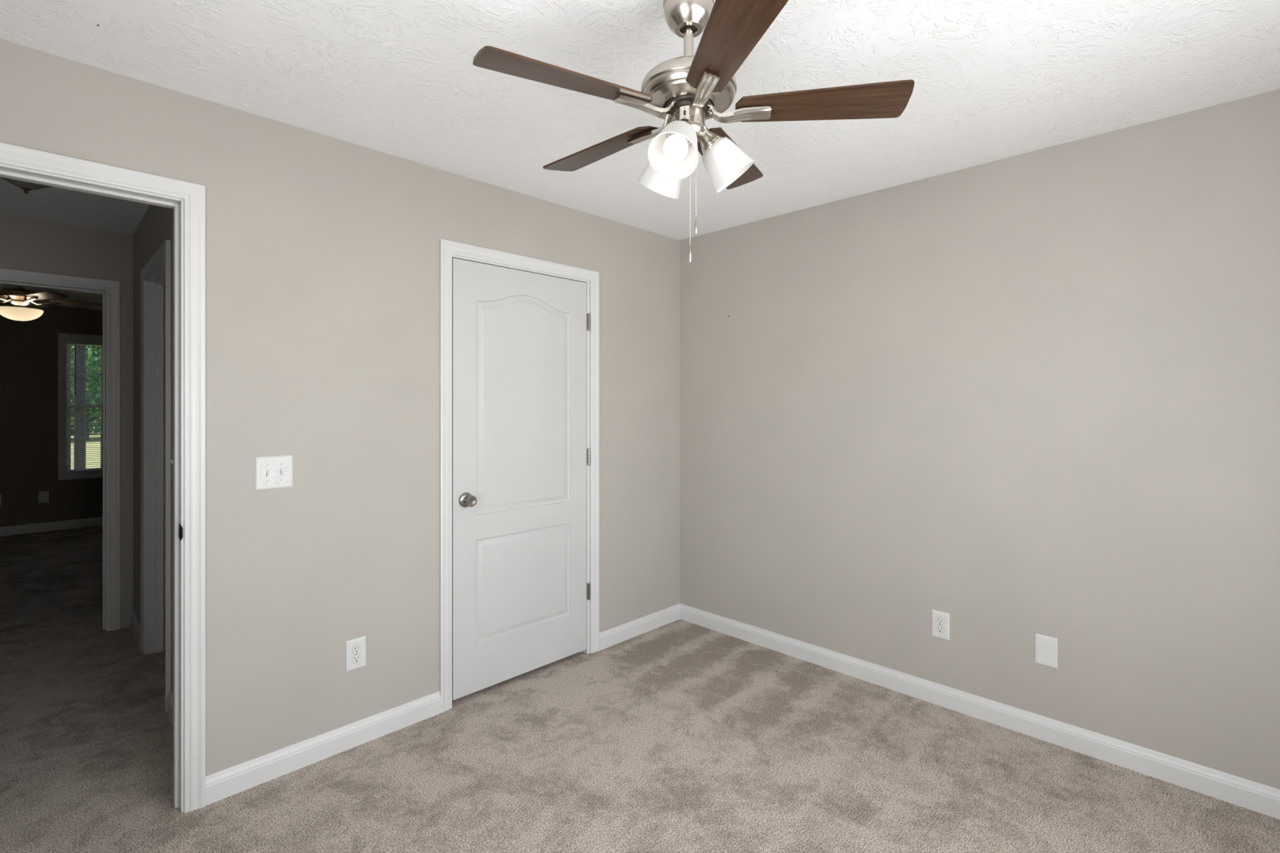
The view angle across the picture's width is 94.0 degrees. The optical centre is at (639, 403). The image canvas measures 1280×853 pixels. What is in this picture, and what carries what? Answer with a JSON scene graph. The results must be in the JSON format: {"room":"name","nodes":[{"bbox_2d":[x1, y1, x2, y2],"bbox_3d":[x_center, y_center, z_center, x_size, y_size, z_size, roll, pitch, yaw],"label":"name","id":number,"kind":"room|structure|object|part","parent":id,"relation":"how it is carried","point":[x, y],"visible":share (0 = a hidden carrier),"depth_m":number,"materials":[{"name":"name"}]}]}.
{"room":"empty bedroom","nodes":[
{"label":"empty bedroom","id":0,"kind":"room"},
{"bbox_2d":[0,302,102,527],"bbox_3d":[-6.602,0.168,6.406,0.150,2.440,6.000,0,0,45],"label":"wall","id":1,"kind":"structure","parent":0,"point":[28,373],"depth_m":6.41,"materials":[{"name":"beige paint"}]},
{"bbox_2d":[38,491,48,503],"bbox_3d":[-6.446,1.017,6.453,0.007,0.124,0.079,0,0,45],"label":"blank wall plate","id":2,"kind":"object","parent":1,"relation":"attached to","point":[43,496],"visible":1,"depth_m":6.45,"materials":[{"name":"plastic"}]},
{"bbox_2d":[0,516,102,536],"bbox_3d":[-6.543,1.341,6.349,0.014,0.095,4.200,0,0,45],"label":"baseboard","id":3,"kind":"structure","parent":1,"relation":"attached to","point":[92,522],"depth_m":6.48,"materials":[{"name":"white paint"}]},
{"bbox_2d":[57,333,102,480],"bbox_3d":[-6.076,0.038,6.927,0.168,1.614,0.974,0,0,45],"label":"window","id":4,"kind":"structure","parent":1,"relation":"in","point":[63,353],"depth_m":6.58,"materials":[{"name":"white paint"}]},
{"bbox_3d":[-6.114,-0.324,6.965,0.030,0.753,0.836,0,0,45],"label":"sash","id":5,"kind":"part","parent":4,"relation":"part of","materials":[{"name":"white paint"}]},
{"bbox_2d":[66,339,102,473],"bbox_3d":[-6.045,0.038,6.896,0.048,1.472,0.824,0,0,45],"label":"window blind","id":6,"kind":"object","parent":4,"relation":"attached to","point":[68,342],"visible":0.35,"depth_m":6.70,"materials":[{"name":"white paint"}]},
{"bbox_3d":[-6.047,0.764,6.899,0.028,0.020,0.824,0,0,45],"label":"rail","id":7,"kind":"part","parent":6,"relation":"part of","materials":[{"name":"white paint"}]},
{"bbox_3d":[-6.086,0.397,6.937,0.030,0.758,0.836,0,0,45],"label":"sash","id":8,"kind":"part","parent":4,"relation":"part of","materials":[{"name":"white paint"}]},
{"bbox_2d":[0,213,133,628],"bbox_3d":[-3.558,0.168,3.405,0.120,2.440,6.000,0,0,45],"label":"wall","id":9,"kind":"structure","parent":0,"point":[26,244],"depth_m":3.66,"materials":[{"name":"beige paint"}]},
{"bbox_2d":[0,267,119,631],"bbox_3d":[-3.567,0.320,3.383,0.138,2.137,0.930,0,0,45],"label":"trim","id":10,"kind":"structure","parent":9,"relation":"attached to","point":[109,290],"depth_m":3.65,"materials":[{"name":"white paint"}]},
{"bbox_2d":[133,204,173,693],"bbox_3d":[-2.328,0.168,2.986,2.220,2.440,0.120,0,0,45],"label":"wall","id":11,"kind":"structure","parent":0,"point":[156,226],"depth_m":3.48,"materials":[{"name":"beige paint"}]},
{"bbox_2d":[130,610,140,649],"bbox_3d":[-2.970,1.341,3.525,0.548,0.095,0.014,0,0,45],"label":"baseboard","id":12,"kind":"structure","parent":11,"relation":"attached to","point":[135,625],"depth_m":3.53,"materials":[{"name":"white paint"}]},
{"bbox_2d":[140,240,170,711],"bbox_3d":[-2.409,0.327,3.053,0.914,2.123,0.138,0,0,45],"label":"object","id":13,"kind":"structure","parent":11,"relation":"attached to","point":[156,273],"depth_m":3.30,"materials":[{"name":"white paint"}]},
{"bbox_2d":[164,284,164,648],"bbox_3d":[-2.401,0.353,3.061,0.760,2.030,0.099,0,0,45],"label":"door","id":14,"kind":"structure","parent":11,"relation":"in","point":[164,285],"depth_m":3.33,"materials":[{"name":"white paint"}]},
{"bbox_2d":[166,689,173,725],"bbox_3d":[-1.855,1.341,2.425,0.758,0.095,0.014,0,0,45],"label":"baseboard","id":15,"kind":"structure","parent":11,"relation":"attached to","point":[170,695],"depth_m":2.63,"materials":[{"name":"white paint"}]},
{"bbox_2d":[169,448,173,475],"bbox_3d":[-2.032,0.258,2.595,0.078,0.122,0.019,0,0,45],"label":"strike plate","id":16,"kind":"object","parent":11,"relation":"attached to","point":[171,460],"visible":0.33,"depth_m":2.62,"materials":[{"name":"silver metal"}]},
{"bbox_2d":[0,38,679,776],"bbox_3d":[-1.892,0.168,1.762,0.120,2.440,6.000,0,0,45],"label":"wall","id":17,"kind":"structure","parent":0,"point":[322,251],"depth_m":2.36,"materials":[{"name":"beige paint"}]},
{"bbox_2d":[0,142,205,813],"bbox_3d":[-1.868,0.320,1.786,0.155,2.137,0.905,0,0,45],"label":"trim","id":18,"kind":"structure","parent":17,"relation":"attached to","point":[187,200],"depth_m":2.03,"materials":[{"name":"white paint"}]},
{"bbox_3d":[-1.560,0.438,2.025,0.043,0.055,0.005,0,0,41],"label":"strike plate","id":19,"kind":"part","parent":18,"relation":"part of","materials":[{"name":"brown metal"}]},
{"bbox_2d":[254,455,293,490],"bbox_3d":[-1.353,0.258,2.212,0.016,0.122,0.124,0,0,45],"label":"light switch","id":20,"kind":"object","parent":17,"relation":"attached to","point":[270,472],"visible":1,"depth_m":2.21,"materials":[{"name":"white plastic"}]},
{"bbox_2d":[205,691,440,805],"bbox_3d":[-1.197,1.341,2.370,0.014,0.095,0.868,0,0,45],"label":"baseboard","id":21,"kind":"structure","parent":17,"relation":"attached to","point":[224,784],"depth_m":2.31,"materials":[{"name":"white paint"}]},
{"bbox_2d":[346,635,365,671],"bbox_3d":[-1.151,1.018,2.422,0.008,0.124,0.078,0,0,45],"label":"wall outlet","id":22,"kind":"object","parent":17,"relation":"attached to","point":[355,648],"visible":1,"depth_m":2.42,"materials":[{"name":"white plastic"}]},
{"bbox_2d":[351,653,361,663],"bbox_3d":[-1.149,1.038,2.421,0.001,0.037,0.037,0,0,45],"label":"receptacle","id":23,"kind":"object","parent":22,"relation":"attached to","point":[356,658],"depth_m":2.42,"materials":[{"name":"white plastic"}]},
{"bbox_2d":[351,644,361,653],"bbox_3d":[-1.149,0.999,2.421,0.001,0.037,0.037,0,0,45],"label":"receptacle","id":24,"kind":"object","parent":22,"relation":"attached to","point":[356,649],"depth_m":2.42,"materials":[{"name":"white plastic"}]},
{"bbox_2d":[439,238,599,713],"bbox_3d":[-0.606,0.326,3.055,0.135,2.124,0.947,0,0,45],"label":"trim","id":25,"kind":"structure","parent":17,"relation":"attached to","point":[448,250],"depth_m":2.78,"materials":[{"name":"white paint"}]},
{"bbox_2d":[452,257,590,700],"bbox_3d":[-0.561,0.348,3.012,0.096,2.026,0.814,0,0,45],"label":"door","id":26,"kind":"structure","parent":17,"relation":"in","point":[521,590],"depth_m":2.96,"materials":[{"name":"white paint"}]},
{"bbox_3d":[-0.807,0.450,2.771,0.014,0.069,0.069,0,0,45],"label":"knob","id":27,"kind":"part","parent":26,"relation":"part of","materials":[{"name":"silver metal"}]},
{"bbox_2d":[599,603,679,650],"bbox_3d":[0.015,1.341,3.600,0.014,0.095,0.703,0,0,45],"label":"baseboard","id":28,"kind":"structure","parent":17,"relation":"attached to","point":[615,635],"depth_m":3.57,"materials":[{"name":"white paint"}]},
{"bbox_2d":[0,525,1279,852],"bbox_3d":[-3.071,1.488,3.009,9.950,0.200,6.120,0,0,45],"label":"floor","id":29,"kind":"structure","parent":0,"point":[722,743],"depth_m":2.27,"materials":[{"name":"carpet"}]},
{"bbox_2d":[0,0,1279,310],"bbox_3d":[-3.071,-1.152,3.009,9.950,0.200,6.120,0,0,45],"label":"ceiling","id":30,"kind":"structure","parent":0,"point":[994,80],"depth_m":1.91,"materials":[{"name":"white paint"}]},
{"bbox_2d":[0,177,51,193],"bbox_3d":[-2.684,-0.984,2.610,0.300,0.136,0.300,0,0,45],"label":"hall ceiling light","id":31,"kind":"object","parent":30,"relation":"attached to","point":[25,186],"visible":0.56,"depth_m":2.59,"materials":[{"name":"brown metal"}]},
{"bbox_2d":[0,285,102,347],"bbox_3d":[-5.015,-0.752,4.865,1.089,0.600,1.074,0,0,45],"label":"ceiling fan","id":32,"kind":"object","parent":30,"relation":"hanging from","point":[20,296],"visible":0.93,"depth_m":4.78,"materials":[{"name":"brown wood"}]},
{"bbox_3d":[-5.020,-0.557,4.841,0.003,0.210,0.003,0,0,45],"label":"pull chain","id":33,"kind":"part","parent":32,"relation":"part of","materials":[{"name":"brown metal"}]},
{"bbox_3d":[-5.025,-0.715,4.837,0.274,0.096,0.274,0,0,45],"label":"lamp shade","id":34,"kind":"part","parent":32,"relation":"part of","materials":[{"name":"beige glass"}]},
{"bbox_3d":[-5.227,-0.847,5.143,0.132,0.006,0.394,-14,8,-33],"label":"blade","id":35,"kind":"part","parent":32,"relation":"part of","materials":[{"name":"brown wood"}]},
{"bbox_3d":[-4.681,-0.847,4.708,0.394,0.006,0.132,0,-12,21],"label":"blade","id":36,"kind":"part","parent":32,"relation":"part of","materials":[{"name":"brown wood"}]},
{"bbox_3d":[-4.796,-0.847,5.124,0.132,0.006,0.394,-15,-9,38],"label":"blade","id":37,"kind":"part","parent":32,"relation":"part of","materials":[{"name":"brown wood"}]},
{"bbox_2d":[472,0,914,262],"bbox_3d":[0.099,-0.706,1.550,1.006,0.692,1.047,0,0,45],"label":"ceiling fan","id":38,"kind":"object","parent":30,"relation":"hanging from","point":[686,91],"visible":1,"depth_m":1.46,"materials":[{"name":"brown wood"}]},
{"bbox_3d":[-0.164,-0.742,1.371,0.419,0.006,0.127,0,12,-28],"label":"blade","id":39,"kind":"part","parent":38,"relation":"part of","materials":[{"name":"brown wood"}]},
{"bbox_3d":[-0.113,-0.742,1.753,0.419,0.006,0.127,0,12,44],"label":"blade","id":40,"kind":"part","parent":38,"relation":"part of","materials":[{"name":"brown wood"}]},
{"bbox_3d":[0.063,-0.614,1.611,0.135,0.133,0.122,0,0,45],"label":"lamp shade","id":41,"kind":"part","parent":38,"relation":"part of","materials":[{"name":"white glass"}]},
{"bbox_3d":[0.089,-0.614,1.427,0.121,0.134,0.134,0,0,45],"label":"lamp shade","id":42,"kind":"part","parent":38,"relation":"part of","materials":[{"name":"white glass"}]},
{"bbox_3d":[0.092,-0.626,1.440,0.060,0.087,0.076,0,0,45],"label":"bulb","id":43,"kind":"part","parent":38,"relation":"part of","materials":[{"name":"white glass"}]},
{"bbox_2d":[680,105,689,119],"bbox_3d":[0.112,-0.723,1.487,0.023,0.035,0.013,0,0,45],"label":"switch plate","id":44,"kind":"object","parent":38,"relation":"attached to","point":[684,109],"depth_m":1.49,"materials":[{"name":"silver metal"}]},
{"bbox_3d":[0.111,-0.690,1.494,0.035,0.038,0.047,0,0,18],"label":"lamp arm","id":45,"kind":"part","parent":38,"relation":"part of","materials":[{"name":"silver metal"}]},
{"bbox_3d":[0.128,-0.536,1.523,0.005,0.268,0.005,0,0,45],"label":"pull chain","id":46,"kind":"part","parent":38,"relation":"part of","materials":[{"name":"silver metal"}]},
{"bbox_3d":[0.144,-0.581,1.539,0.003,0.202,0.003,0,0,45],"label":"pull chain","id":47,"kind":"part","parent":38,"relation":"part of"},
{"bbox_3d":[0.160,-0.690,1.532,0.047,0.038,0.035,0,0,-4],"label":"lamp arm","id":48,"kind":"part","parent":38,"relation":"part of","materials":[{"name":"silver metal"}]},
{"bbox_3d":[0.232,-0.614,1.540,0.128,0.134,0.132,0,0,45],"label":"lamp shade","id":49,"kind":"part","parent":38,"relation":"part of","materials":[{"name":"white glass"}]},
{"bbox_3d":[0.266,-0.742,1.823,0.127,0.006,0.419,-13,-6,25],"label":"blade","id":50,"kind":"part","parent":38,"relation":"part of","materials":[{"name":"brown wood"}]},
{"bbox_3d":[0.184,-0.742,1.205,0.127,0.006,0.419,12,-2,-10],"label":"blade","id":51,"kind":"part","parent":38,"relation":"part of","materials":[{"name":"brown wood"}]},
{"bbox_3d":[0.449,-0.742,1.484,0.419,0.006,0.127,0,-12,8],"label":"blade","id":52,"kind":"part","parent":38,"relation":"part of","materials":[{"name":"brown wood"}]},
{"bbox_2d":[680,88,1279,789],"bbox_3d":[-0.964,0.168,5.145,9.950,2.440,0.120,0,0,45],"label":"wall","id":53,"kind":"structure","parent":0,"point":[1015,398],"depth_m":2.52,"materials":[{"name":"beige paint"}]},
{"bbox_2d":[931,609,949,640],"bbox_3d":[1.380,1.020,2.743,0.078,0.124,0.008,0,0,45],"label":"wall outlet","id":54,"kind":"object","parent":53,"relation":"attached to","point":[940,620],"visible":1,"depth_m":2.74,"materials":[{"name":"white plastic"}]},
{"bbox_2d":[935,625,944,633],"bbox_3d":[1.378,1.040,2.741,0.037,0.037,0.001,0,0,45],"label":"receptacle","id":55,"kind":"object","parent":54,"relation":"attached to","point":[939,628],"depth_m":2.74,"materials":[{"name":"white plastic"}]},
{"bbox_2d":[935,617,944,625],"bbox_3d":[1.378,1.000,2.741,0.037,0.037,0.001,0,0,45],"label":"receptacle","id":56,"kind":"object","parent":54,"relation":"attached to","point":[939,620],"depth_m":2.74,"materials":[{"name":"white plastic"}]},
{"bbox_2d":[680,603,1279,819],"bbox_3d":[1.349,1.341,2.769,3.080,0.095,0.014,0,0,45],"label":"baseboard","id":57,"kind":"structure","parent":53,"relation":"attached to","point":[1264,799],"depth_m":2.50,"materials":[{"name":"white paint"}]},
{"bbox_2d":[1035,633,1057,669],"bbox_3d":[1.671,1.021,2.457,0.079,0.124,0.007,0,0,45],"label":"blank wall plate","id":58,"kind":"object","parent":53,"relation":"attached to","point":[1046,646],"visible":1,"depth_m":2.45,"materials":[{"name":"white plastic"}]},
{"label":"outside","id":59,"kind":"structure","parent":0,"visible":0},
{"bbox_2d":[71,426,100,469],"bbox_3d":[-23.510,1.788,27.294,53.240,0.100,50.000,0,0,45],"label":"ground","id":60,"kind":"structure","parent":59,"point":[91,433],"depth_m":21.30,"materials":[{"name":"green plant"}]},
{"bbox_2d":[74,344,85,469],"bbox_3d":[-8.028,0.188,8.557,0.160,3.100,0.160,0,0,45],"label":"porch post","id":61,"kind":"object","parent":60,"relation":"on","point":[81,350],"visible":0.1,"depth_m":8.52,"materials":[{"name":"grey paint"}]},
{"bbox_2d":[70,344,100,439],"bbox_3d":[-26.283,-2.756,28.242,6.551,9.119,6.819,0,0,45],"label":"tree","id":62,"kind":"object","parent":60,"relation":"on","point":[92,347],"visible":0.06,"depth_m":27.84,"materials":[{"name":"green plant"}]},
{"bbox_2d":[70,359,100,434],"bbox_3d":[-32.190,-3.189,33.654,6.553,11.272,6.513,0,0,45],"label":"tree","id":63,"kind":"object","parent":60,"relation":"on","point":[72,420],"visible":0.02,"depth_m":32.68,"materials":[{"name":"green plant"}]}
]}

